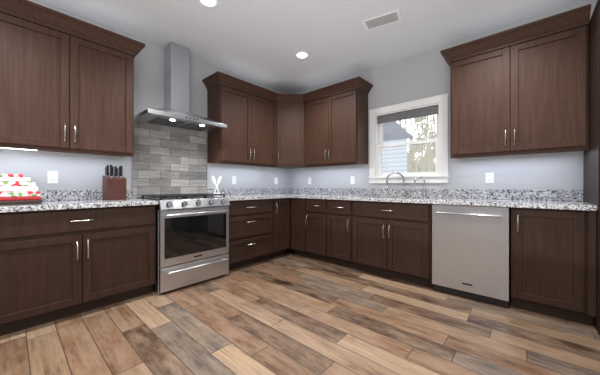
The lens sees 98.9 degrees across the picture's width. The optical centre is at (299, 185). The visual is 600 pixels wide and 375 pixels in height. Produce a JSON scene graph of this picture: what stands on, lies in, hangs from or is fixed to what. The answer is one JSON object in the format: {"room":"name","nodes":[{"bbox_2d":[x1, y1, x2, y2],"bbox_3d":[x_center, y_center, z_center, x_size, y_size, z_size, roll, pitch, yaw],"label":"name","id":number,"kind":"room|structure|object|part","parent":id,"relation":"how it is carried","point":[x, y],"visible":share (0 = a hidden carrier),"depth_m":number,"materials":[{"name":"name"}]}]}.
{"room":"kitchen","nodes":[
{"label":"kitchen","id":0,"kind":"room"},
{"bbox_2d":[0,0,289,200],"bbox_3d":[-2.236,-0.303,2.537,0.150,2.720,6.300,0,0,41],"label":"wall","id":1,"kind":"structure","parent":0,"point":[76,171],"depth_m":2.90,"materials":[{"name":"paint"}]},
{"bbox_2d":[48,171,57,182],"bbox_3d":[-2.277,-0.078,2.366,0.008,0.114,0.070,0,0,41],"label":"electrical outlet","id":2,"kind":"object","parent":1,"relation":"attached to","point":[52,176],"visible":1,"depth_m":2.37,"materials":[{"name":"white plastic"}]},
{"bbox_2d":[0,0,144,156],"bbox_3d":[-2.054,-0.859,2.324,0.399,1.136,1.050,0,0,41],"label":"upper cabinet","id":3,"kind":"object","parent":1,"relation":"attached to","point":[62,92],"depth_m":2.18,"materials":[{"name":"brown wood"}]},
{"bbox_3d":[-2.054,-1.366,2.324,0.399,0.122,1.050,0,0,41],"label":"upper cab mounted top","id":4,"kind":"part","parent":3,"relation":"part of","materials":[{"name":"brown wood"}]},
{"bbox_2d":[38,189,131,200],"bbox_3d":[-2.545,0.090,2.055,0.020,0.101,2.070,0,0,41],"label":"backsplash","id":5,"kind":"structure","parent":1,"relation":"attached to","point":[57,195],"depth_m":2.45,"materials":[{"name":"grey stone"}]},
{"bbox_2d":[132,121,206,197],"bbox_3d":[-1.563,-0.301,3.174,0.010,0.884,0.891,0,0,41],"label":"tile backsplash","id":6,"kind":"structure","parent":1,"relation":"attached to","point":[168,160],"depth_m":3.12,"materials":[{"name":"tile"}]},
{"bbox_2d":[134,42,226,132],"bbox_3d":[-1.378,-1.185,3.010,0.482,0.951,0.888,0,0,41],"label":"range hood","id":7,"kind":"object","parent":1,"relation":"attached to","point":[175,113],"visible":0.96,"depth_m":3.01,"materials":[{"name":"silver metal"}]},
{"bbox_2d":[232,176,235,183],"bbox_3d":[-0.983,-0.083,3.831,0.008,0.114,0.070,0,0,41],"label":"electrical outlet","id":8,"kind":"object","parent":1,"relation":"attached to","point":[233,179],"visible":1,"depth_m":3.83,"materials":[{"name":"white plastic"}]},
{"bbox_2d":[207,85,275,166],"bbox_3d":[-0.802,-0.812,3.767,0.364,1.042,0.997,0,0,41],"label":"upper cabinet","id":9,"kind":"object","parent":1,"relation":"attached to","point":[246,136],"visible":0.98,"depth_m":3.56,"materials":[{"name":"brown wood"}]},
{"bbox_2d":[207,188,289,195],"bbox_3d":[-0.736,0.090,4.101,0.022,0.101,1.590,0,0,41],"label":"backsplash","id":10,"kind":"structure","parent":1,"relation":"attached to","point":[227,191],"depth_m":4.02,"materials":[{"name":"grey stone"}]},
{"bbox_2d":[273,103,308,168],"bbox_3d":[-0.172,-0.823,4.285,0.623,1.020,0.641,0,0,41],"label":"upper cabinet","id":11,"kind":"object","parent":1,"relation":"attached to","point":[289,135],"visible":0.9,"depth_m":4.07,"materials":[{"name":"brown wood"}]},
{"bbox_2d":[0,248,599,374],"bbox_3d":[-0.419,1.107,0.931,5.000,0.100,6.300,0,0,41],"label":"floor","id":12,"kind":"structure","parent":0,"point":[290,312],"depth_m":1.82,"materials":[{"name":"brown wood"}]},
{"bbox_2d":[0,205,155,335],"bbox_3d":[-1.958,0.620,2.248,0.644,0.875,1.105,0,0,41],"label":"base cabinet","id":13,"kind":"object","parent":12,"relation":"on","point":[58,264],"visible":0.98,"depth_m":2.02,"materials":[{"name":"brown wood"}]},
{"bbox_2d":[0,193,308,212],"bbox_3d":[-1.477,0.162,2.799,0.635,0.039,4.598,0,0,41],"label":"countertop","id":14,"kind":"structure","parent":13,"relation":"on","point":[60,205],"depth_m":2.17,"materials":[{"name":"stone"}]},
{"bbox_2d":[0,174,41,204],"bbox_3d":[-2.254,0.027,1.972,0.270,0.228,0.370,0,0,41],"label":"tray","id":15,"kind":"object","parent":14,"relation":"on","point":[15,189],"visible":1,"depth_m":1.94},
{"bbox_2d":[102,165,126,199],"bbox_3d":[-1.873,-0.036,2.592,0.170,0.354,0.165,0,0,41],"label":"knife block","id":16,"kind":"object","parent":14,"relation":"on","point":[114,185],"visible":1,"depth_m":2.55,"materials":[{"name":"brown wood"}]},
{"bbox_2d":[211,176,221,195],"bbox_3d":[-1.129,0.004,3.480,0.100,0.274,0.165,0,0,41],"label":"server","id":17,"kind":"object","parent":14,"relation":"on","point":[218,180],"visible":0.98,"depth_m":3.46,"materials":[{"name":"white ceramic"}]},
{"bbox_2d":[138,193,229,293],"bbox_3d":[-1.300,0.573,2.921,0.716,0.945,0.758,0,0,41],"label":"range","id":18,"kind":"object","parent":12,"relation":"on","point":[192,238],"visible":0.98,"depth_m":2.67,"materials":[{"name":"silver metal"}]},
{"bbox_2d":[227,199,271,270],"bbox_3d":[-0.833,0.620,3.522,0.644,0.875,0.735,0,0,41],"label":"base cabinet","id":19,"kind":"object","parent":12,"relation":"on","point":[250,232],"visible":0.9,"depth_m":3.32,"materials":[{"name":"brown wood"}]},
{"bbox_2d":[269,198,289,258],"bbox_3d":[-0.470,0.620,3.932,0.644,0.875,0.355,0,0,41],"label":"base cabinet","id":20,"kind":"object","parent":12,"relation":"on","point":[280,226],"visible":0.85,"depth_m":3.75,"materials":[{"name":"brown wood"}]},
{"bbox_2d":[290,198,308,257],"bbox_3d":[-0.062,0.620,4.213,0.883,0.875,0.605,0,0,41],"label":"base cabinet","id":21,"kind":"object","parent":12,"relation":"on","point":[297,225],"visible":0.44,"depth_m":3.79,"materials":[{"name":"brown wood"}]},
{"bbox_2d":[305,198,330,262],"bbox_3d":[0.400,0.620,3.779,0.380,0.875,0.644,0,0,41],"label":"base cabinet","id":22,"kind":"object","parent":12,"relation":"on","point":[316,228],"visible":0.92,"depth_m":3.57,"materials":[{"name":"brown wood"}]},
{"bbox_2d":[327,199,355,268],"bbox_3d":[0.685,0.620,3.526,0.380,0.875,0.644,0,0,41],"label":"base cabinet","id":23,"kind":"object","parent":12,"relation":"on","point":[339,232],"visible":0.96,"depth_m":3.31,"materials":[{"name":"brown wood"}]},
{"bbox_2d":[353,200,432,286],"bbox_3d":[1.165,0.620,3.102,0.900,0.875,0.644,0,0,41],"label":"base cabinet","id":24,"kind":"object","parent":12,"relation":"on","point":[392,239],"visible":0.88,"depth_m":2.85,"materials":[{"name":"brown wood"}]},
{"bbox_2d":[291,194,596,210],"bbox_3d":[1.205,0.162,3.073,3.020,0.039,0.635,0,0,41],"label":"countertop","id":25,"kind":"structure","parent":24,"relation":"on","point":[564,205],"depth_m":2.46,"materials":[{"name":"stone"}]},
{"bbox_2d":[386,172,425,196],"bbox_3d":[1.330,-0.021,3.228,0.460,0.323,0.156,0,0,41],"label":"faucet","id":26,"kind":"object","parent":25,"relation":"on","point":[404,191],"visible":0.96,"depth_m":3.27,"materials":[{"name":"silver metal"}]},
{"bbox_2d":[432,204,510,306],"bbox_3d":[1.732,0.615,2.587,0.600,0.860,0.665,0,0,41],"label":"dishwasher","id":27,"kind":"object","parent":12,"relation":"on","point":[471,252],"visible":0.94,"depth_m":2.35,"materials":[{"name":"silver metal"}]},
{"bbox_2d":[511,207,596,325],"bbox_3d":[2.154,0.620,2.229,0.480,0.875,0.644,0,0,41],"label":"base cabinet","id":28,"kind":"object","parent":12,"relation":"on","point":[553,262],"visible":0.94,"depth_m":2.01,"materials":[{"name":"brown wood"}]},
{"bbox_2d":[583,0,599,334],"bbox_3d":[2.340,-0.138,2.055,0.025,2.390,0.658,0,0,41],"label":"panel","id":29,"kind":"object","parent":12,"relation":"on","point":[591,175],"visible":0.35,"depth_m":1.93,"materials":[{"name":"brown wood"}]},
{"bbox_2d":[39,0,584,93],"bbox_3d":[-0.419,-1.713,0.931,5.000,0.100,6.300,0,0,41],"label":"ceiling","id":30,"kind":"structure","parent":0,"point":[263,42],"depth_m":2.72,"materials":[{"name":"paint"}]},
{"bbox_2d":[199,0,217,6],"bbox_3d":[-0.822,-1.657,2.301,0.170,0.010,0.170,0,0,41],"label":"recessed light","id":31,"kind":"object","parent":30,"relation":"in","point":[210,3],"visible":1,"depth_m":2.33,"materials":[{"name":"white"}]},
{"bbox_2d":[295,51,308,58],"bbox_3d":[0.026,-1.657,3.260,0.170,0.010,0.170,0,0,41],"label":"recessed light","id":32,"kind":"object","parent":30,"relation":"in","point":[301,54],"visible":1,"depth_m":3.24,"materials":[{"name":"white"}]},
{"bbox_2d":[362,9,401,30],"bbox_3d":[0.819,-1.655,2.573,0.360,0.012,0.170,0,0,29],"label":"ceiling vent","id":33,"kind":"object","parent":30,"relation":"in","point":[382,19],"visible":1,"depth_m":2.56,"materials":[{"name":"white metal"}]},
{"bbox_2d":[290,0,597,201],"bbox_3d":[1.618,-0.303,3.235,4.700,2.720,0.150,0,0,41],"label":"wall","id":34,"kind":"structure","parent":0,"point":[426,74],"depth_m":3.06,"materials":[{"name":"paint"}]},
{"bbox_2d":[202,71,372,103],"bbox_3d":[-0.140,-1.366,3.552,1.642,0.122,1.699,0,0,41],"label":"crown molding","id":35,"kind":"structure","parent":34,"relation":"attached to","point":[235,83],"depth_m":3.61,"materials":[{"name":"brown wood"}]},
{"bbox_2d":[304,89,367,166],"bbox_3d":[0.506,-0.812,3.872,0.950,1.042,0.364,0,0,41],"label":"upper cabinet","id":36,"kind":"object","parent":34,"relation":"attached to","point":[335,130],"visible":1,"depth_m":3.67,"materials":[{"name":"brown wood"}]},
{"bbox_2d":[351,176,354,183],"bbox_3d":[0.792,-0.083,3.856,0.070,0.114,0.008,0,0,41],"label":"electrical outlet","id":37,"kind":"object","parent":34,"relation":"attached to","point":[352,179],"visible":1,"depth_m":3.85,"materials":[{"name":"white plastic"}]},
{"bbox_2d":[368,93,448,182],"bbox_3d":[1.407,-0.558,3.389,1.010,1.050,0.187,0,0,41],"label":"window","id":38,"kind":"structure","parent":34,"relation":"in","point":[440,175],"depth_m":3.30,"materials":[{"name":"white wood"}]},
{"bbox_2d":[377,105,437,123],"bbox_3d":[1.386,-0.921,3.366,0.776,0.107,0.050,0,0,41],"label":"window shade","id":39,"kind":"object","parent":38,"relation":"attached to","point":[422,112],"visible":0.85,"depth_m":3.32,"materials":[{"name":"grey fabric"}]},
{"bbox_2d":[290,188,582,200],"bbox_3d":[1.170,0.090,3.513,3.656,0.101,0.020,0,0,41],"label":"backsplash","id":40,"kind":"structure","parent":34,"relation":"attached to","point":[562,195],"depth_m":2.90,"materials":[{"name":"grey stone"}]},
{"bbox_2d":[486,173,493,182],"bbox_3d":[2.036,-0.083,2.757,0.070,0.114,0.008,0,0,41],"label":"electrical outlet","id":41,"kind":"object","parent":34,"relation":"attached to","point":[489,177],"visible":1,"depth_m":2.75,"materials":[{"name":"white plastic"}]},
{"bbox_2d":[440,4,590,158],"bbox_3d":[2.016,-0.859,2.514,1.064,1.136,0.399,0,0,41],"label":"upper cabinet","id":42,"kind":"object","parent":34,"relation":"attached to","point":[530,97],"depth_m":2.34,"materials":[{"name":"brown wood"}]},
{"bbox_3d":[2.016,-1.366,2.514,1.064,0.122,0.399,0,0,41],"label":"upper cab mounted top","id":43,"kind":"part","parent":42,"relation":"part of","materials":[{"name":"brown wood"}]},
{"label":"outside","id":44,"kind":"structure","parent":0,"visible":0},
{"bbox_2d":[396,114,436,172],"bbox_3d":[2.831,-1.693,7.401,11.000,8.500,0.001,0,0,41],"label":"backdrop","id":45,"kind":"structure","parent":44,"point":[431,151],"depth_m":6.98,"materials":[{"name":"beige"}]},
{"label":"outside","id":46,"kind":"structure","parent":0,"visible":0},
{"bbox_2d":[382,121,413,172],"bbox_3d":[1.563,0.157,7.687,3.720,4.800,0.450,0,0,41],"label":"house","id":47,"kind":"structure","parent":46,"point":[391,158],"depth_m":6.70,"materials":[{"name":"white"}]}
]}

